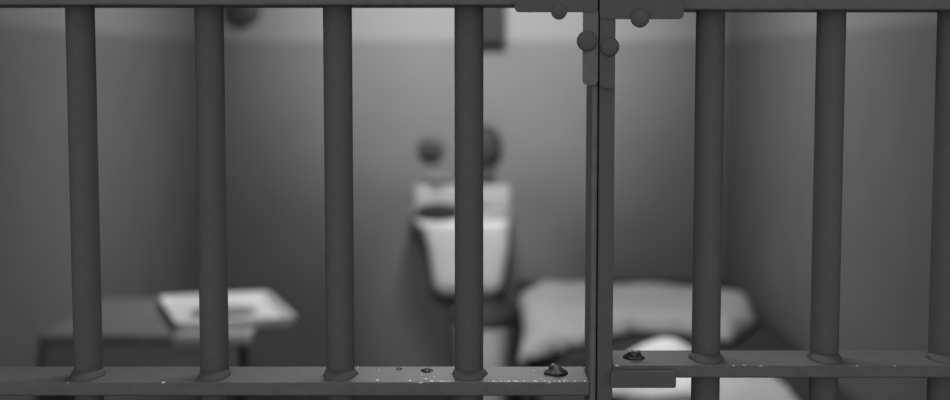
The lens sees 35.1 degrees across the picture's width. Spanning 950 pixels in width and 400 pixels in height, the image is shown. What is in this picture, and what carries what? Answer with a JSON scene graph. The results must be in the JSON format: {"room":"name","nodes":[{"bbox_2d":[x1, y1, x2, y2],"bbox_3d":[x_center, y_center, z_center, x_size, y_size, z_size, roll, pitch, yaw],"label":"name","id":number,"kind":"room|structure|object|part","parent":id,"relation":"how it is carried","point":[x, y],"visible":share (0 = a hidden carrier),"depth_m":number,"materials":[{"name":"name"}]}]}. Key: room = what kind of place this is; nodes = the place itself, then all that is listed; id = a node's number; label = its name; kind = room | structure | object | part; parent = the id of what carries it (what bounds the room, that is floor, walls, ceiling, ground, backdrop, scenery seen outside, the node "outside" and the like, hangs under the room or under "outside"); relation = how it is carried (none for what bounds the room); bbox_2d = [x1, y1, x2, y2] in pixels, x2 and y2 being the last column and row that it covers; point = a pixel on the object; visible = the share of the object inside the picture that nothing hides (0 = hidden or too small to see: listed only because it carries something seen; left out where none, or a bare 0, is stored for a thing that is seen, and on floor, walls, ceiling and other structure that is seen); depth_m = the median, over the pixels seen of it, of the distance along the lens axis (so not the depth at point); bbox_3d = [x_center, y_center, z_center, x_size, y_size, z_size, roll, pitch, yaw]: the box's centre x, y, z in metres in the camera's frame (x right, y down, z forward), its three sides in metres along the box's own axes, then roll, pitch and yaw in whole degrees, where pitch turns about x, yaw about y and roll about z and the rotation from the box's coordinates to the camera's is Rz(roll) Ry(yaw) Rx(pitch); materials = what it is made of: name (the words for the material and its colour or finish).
{"room":"prison interior","nodes":[
{"label":"prison interior","id":0,"kind":"room"},
{"bbox_2d":[0,8,198,399],"bbox_3d":[-1.325,-0.178,4.121,0.150,2.600,5.760,0,5,0],"label":"wall","id":1,"kind":"structure","parent":0,"point":[146,89],"depth_m":5.06,"materials":[{"name":"paint"}]},
{"bbox_2d":[40,298,259,399],"bbox_3d":[-0.952,0.715,4.674,0.594,0.720,0.678,0,5,0],"label":"table","id":2,"kind":"object","parent":1,"relation":"attached to","point":[136,332],"visible":0.28,"depth_m":4.33,"materials":[{"name":"metal"}]},
{"bbox_2d":[172,328,255,348],"bbox_3d":[-0.756,0.401,4.350,0.227,0.040,0.110,0,5,0],"label":"napkin","id":3,"kind":"object","parent":2,"relation":"on","point":[237,336],"visible":0.6,"depth_m":4.30,"materials":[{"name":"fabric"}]},
{"bbox_2d":[160,291,294,329],"bbox_3d":[-0.775,0.341,4.651,0.355,0.026,0.530,-2,5,-17],"label":"serving tray","id":4,"kind":"object","parent":2,"relation":"on","point":[270,311],"visible":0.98,"depth_m":4.66,"materials":[{"name":"white ceramic"}]},
{"bbox_2d":[191,305,256,316],"bbox_3d":[-0.774,0.344,4.626,0.202,0.008,0.192,-2,5,-17],"label":"oval dish","id":5,"kind":"object","parent":4,"relation":"on","point":[233,310],"visible":0.6,"depth_m":4.61,"materials":[{"name":"white"}]},
{"bbox_3d":[-0.770,0.705,4.953,0.040,0.689,0.040,0,5,0],"label":"leg","id":6,"kind":"part","parent":2,"relation":"part of","materials":[{"name":"metal"}]},
{"bbox_2d":[195,396,522,399],"bbox_3d":[-0.040,1.281,3.105,2.720,0.120,8.350,0,5,0],"label":"floor","id":7,"kind":"structure","parent":0,"point":[198,397],"depth_m":6.71,"materials":[{"name":"concrete"}]},
{"bbox_2d":[0,0,598,399],"bbox_3d":[-0.573,0.081,1.300,1.351,2.600,0.078,0,5,0],"label":"bars","id":8,"kind":"object","parent":7,"relation":"in","point":[88,379],"visible":1,"depth_m":1.28,"materials":[{"name":"black metal"}]},
{"bbox_3d":[-0.575,-0.171,1.283,1.346,0.012,0.066,0,5,0],"label":"cross rail","id":9,"kind":"part","parent":8,"relation":"part of","materials":[{"name":"metal"}]},
{"bbox_3d":[-0.575,0.158,1.313,1.346,0.012,0.066,0,5,0],"label":"cross rail","id":10,"kind":"part","parent":8,"relation":"part of","materials":[{"name":"metal"}]},
{"bbox_3d":[0.067,-0.172,1.245,0.069,0.033,0.007,0,5,0],"label":"strap plate","id":11,"kind":"part","parent":8,"relation":"part of","materials":[{"name":"black metal"}]},
{"bbox_3d":[0.096,-0.128,1.250,0.012,0.064,0.006,0,5,0],"label":"strap plate","id":12,"kind":"part","parent":8,"relation":"part of","materials":[{"name":"metal"}]},
{"bbox_2d":[596,0,949,399],"bbox_3d":[0.634,0.081,1.300,1.062,2.540,0.078,0,5,0],"label":"gate","id":13,"kind":"object","parent":8,"relation":"attached to","point":[824,363],"visible":0.98,"depth_m":1.28,"materials":[{"name":"black metal"}]},
{"bbox_3d":[0.110,-0.127,1.249,0.012,0.066,0.006,0,5,0],"label":"strap plate","id":14,"kind":"part","parent":13,"relation":"part of","materials":[{"name":"black metal"}]},
{"bbox_3d":[0.138,-0.170,1.245,0.070,0.039,0.007,0,5,0],"label":"strap plate","id":15,"kind":"part","parent":13,"relation":"part of","materials":[{"name":"black metal"}]},
{"bbox_3d":[0.634,0.143,1.312,1.033,0.011,0.066,0,5,0],"label":"cross rail","id":16,"kind":"part","parent":13,"relation":"part of","materials":[{"name":"metal"}]},
{"bbox_3d":[0.634,-0.168,1.283,1.033,0.012,0.066,0,5,0],"label":"cross rail","id":17,"kind":"part","parent":13,"relation":"part of","materials":[{"name":"metal"}]},
{"bbox_2d":[451,298,513,399],"bbox_3d":[0.032,0.688,6.395,0.265,0.458,0.570,0,5,0],"label":"toilet","id":18,"kind":"object","parent":7,"relation":"on","point":[498,314],"visible":0.42,"depth_m":6.18,"materials":[{"name":"ceramic"}]},
{"bbox_3d":[0.032,0.481,6.376,0.265,0.042,0.570,0,5,0],"label":"lid","id":19,"kind":"part","parent":18,"relation":"part of","materials":[{"name":"grey"}]},
{"bbox_2d":[512,281,850,399],"bbox_3d":[0.667,0.745,5.654,0.985,0.480,2.845,0,5,0],"label":"bunk","id":20,"kind":"object","parent":7,"relation":"on","point":[799,387],"visible":0.14,"depth_m":4.81,"materials":[{"name":"metal"}]},
{"bbox_2d":[516,280,798,366],"bbox_3d":[0.667,0.461,5.915,0.965,0.036,1.875,0,5,0],"label":"blanket","id":21,"kind":"object","parent":20,"relation":"on","point":[762,335],"visible":0.21,"depth_m":5.36,"materials":[{"name":"grey fabric"}]},
{"bbox_2d":[518,280,756,360],"bbox_3d":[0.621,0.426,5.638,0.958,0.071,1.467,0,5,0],"label":"pillow","id":22,"kind":"object","parent":21,"relation":"on","point":[552,312],"visible":0.79,"depth_m":5.53,"materials":[{"name":"fabric"}]},
{"bbox_2d":[624,378,796,399],"bbox_3d":[0.675,0.579,4.587,0.600,0.044,0.690,0,5,0],"label":"sheet","id":23,"kind":"object","parent":20,"relation":"on","point":[730,388],"visible":0.32,"depth_m":4.55,"materials":[{"name":"fabric"}]},
{"bbox_2d":[612,338,691,398],"bbox_3d":[0.550,0.492,4.524,0.359,0.112,0.479,0,5,0],"label":"towel","id":24,"kind":"object","parent":23,"relation":"on","point":[683,385],"visible":0.26,"depth_m":4.34,"materials":[{"name":"white fabric"}]},
{"bbox_2d":[224,8,727,366],"bbox_3d":[-0.040,-0.449,7.064,2.720,2.600,0.150,0,5,0],"label":"wall","id":25,"kind":"structure","parent":0,"point":[534,89],"depth_m":7.01,"materials":[{"name":"paint"}]},
{"bbox_2d":[226,8,260,25],"bbox_3d":[-1.069,-1.268,6.884,0.156,0.933,0.055,0,5,0],"label":"junction box","id":26,"kind":"object","parent":25,"relation":"attached to","point":[238,16],"visible":0.76,"depth_m":6.89,"materials":[{"name":"metal"}]},
{"bbox_2d":[416,136,445,164],"bbox_3d":[-0.205,-0.232,6.987,0.136,0.135,0.043,0,5,0],"label":"valve","id":27,"kind":"object","parent":25,"relation":"attached to","point":[430,150],"visible":1,"depth_m":6.99,"materials":[{"name":"metal"}]},
{"bbox_2d":[424,175,451,182],"bbox_3d":[-0.172,-0.100,6.950,0.130,0.028,0.139,0,5,0],"label":"water tap","id":28,"kind":"object","parent":25,"relation":"attached to","point":[437,178],"visible":1,"depth_m":6.95,"materials":[{"name":"metal"}]},
{"bbox_2d":[411,184,512,295],"bbox_3d":[-0.058,0.181,6.813,0.450,0.471,0.462,0,5,0],"label":"washbasin","id":29,"kind":"object","parent":25,"relation":"attached to","point":[433,209],"visible":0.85,"depth_m":6.63,"materials":[{"name":"white ceramic"}]},
{"bbox_2d":[411,202,512,232],"bbox_3d":[-0.058,0.077,6.786,0.450,0.100,0.400,0,5,0],"label":"basin","id":30,"kind":"object","parent":29,"relation":"in","point":[427,217],"depth_m":6.59,"materials":[{"name":"white ceramic"}]},
{"bbox_2d":[414,184,510,203],"bbox_3d":[-0.058,-0.017,6.992,0.450,0.109,0.069,0,5,0],"label":"backsplash","id":31,"kind":"structure","parent":25,"relation":"attached to","point":[422,192],"depth_m":6.96,"materials":[{"name":"white ceramic"}]},
{"bbox_2d":[483,125,501,180],"bbox_3d":[0.037,-0.217,6.962,0.180,0.265,0.093,0,5,0],"label":"soap dispenser","id":32,"kind":"object","parent":25,"relation":"attached to","point":[492,141],"visible":0.55,"depth_m":6.93,"materials":[{"name":"metal"}]},
{"bbox_2d":[483,8,505,43],"bbox_3d":[0.037,-1.225,6.861,0.206,1.013,0.109,0,5,0],"label":"duct","id":33,"kind":"object","parent":25,"relation":"attached to","point":[494,19],"visible":0.51,"depth_m":6.85,"materials":[{"name":"metal"}]},
{"bbox_2d":[723,12,936,399],"bbox_3d":[1.245,-0.178,4.121,0.150,2.600,5.760,0,5,0],"label":"wall","id":34,"kind":"structure","parent":0,"point":[890,57],"depth_m":4.66,"materials":[{"name":"paint"}]}
]}

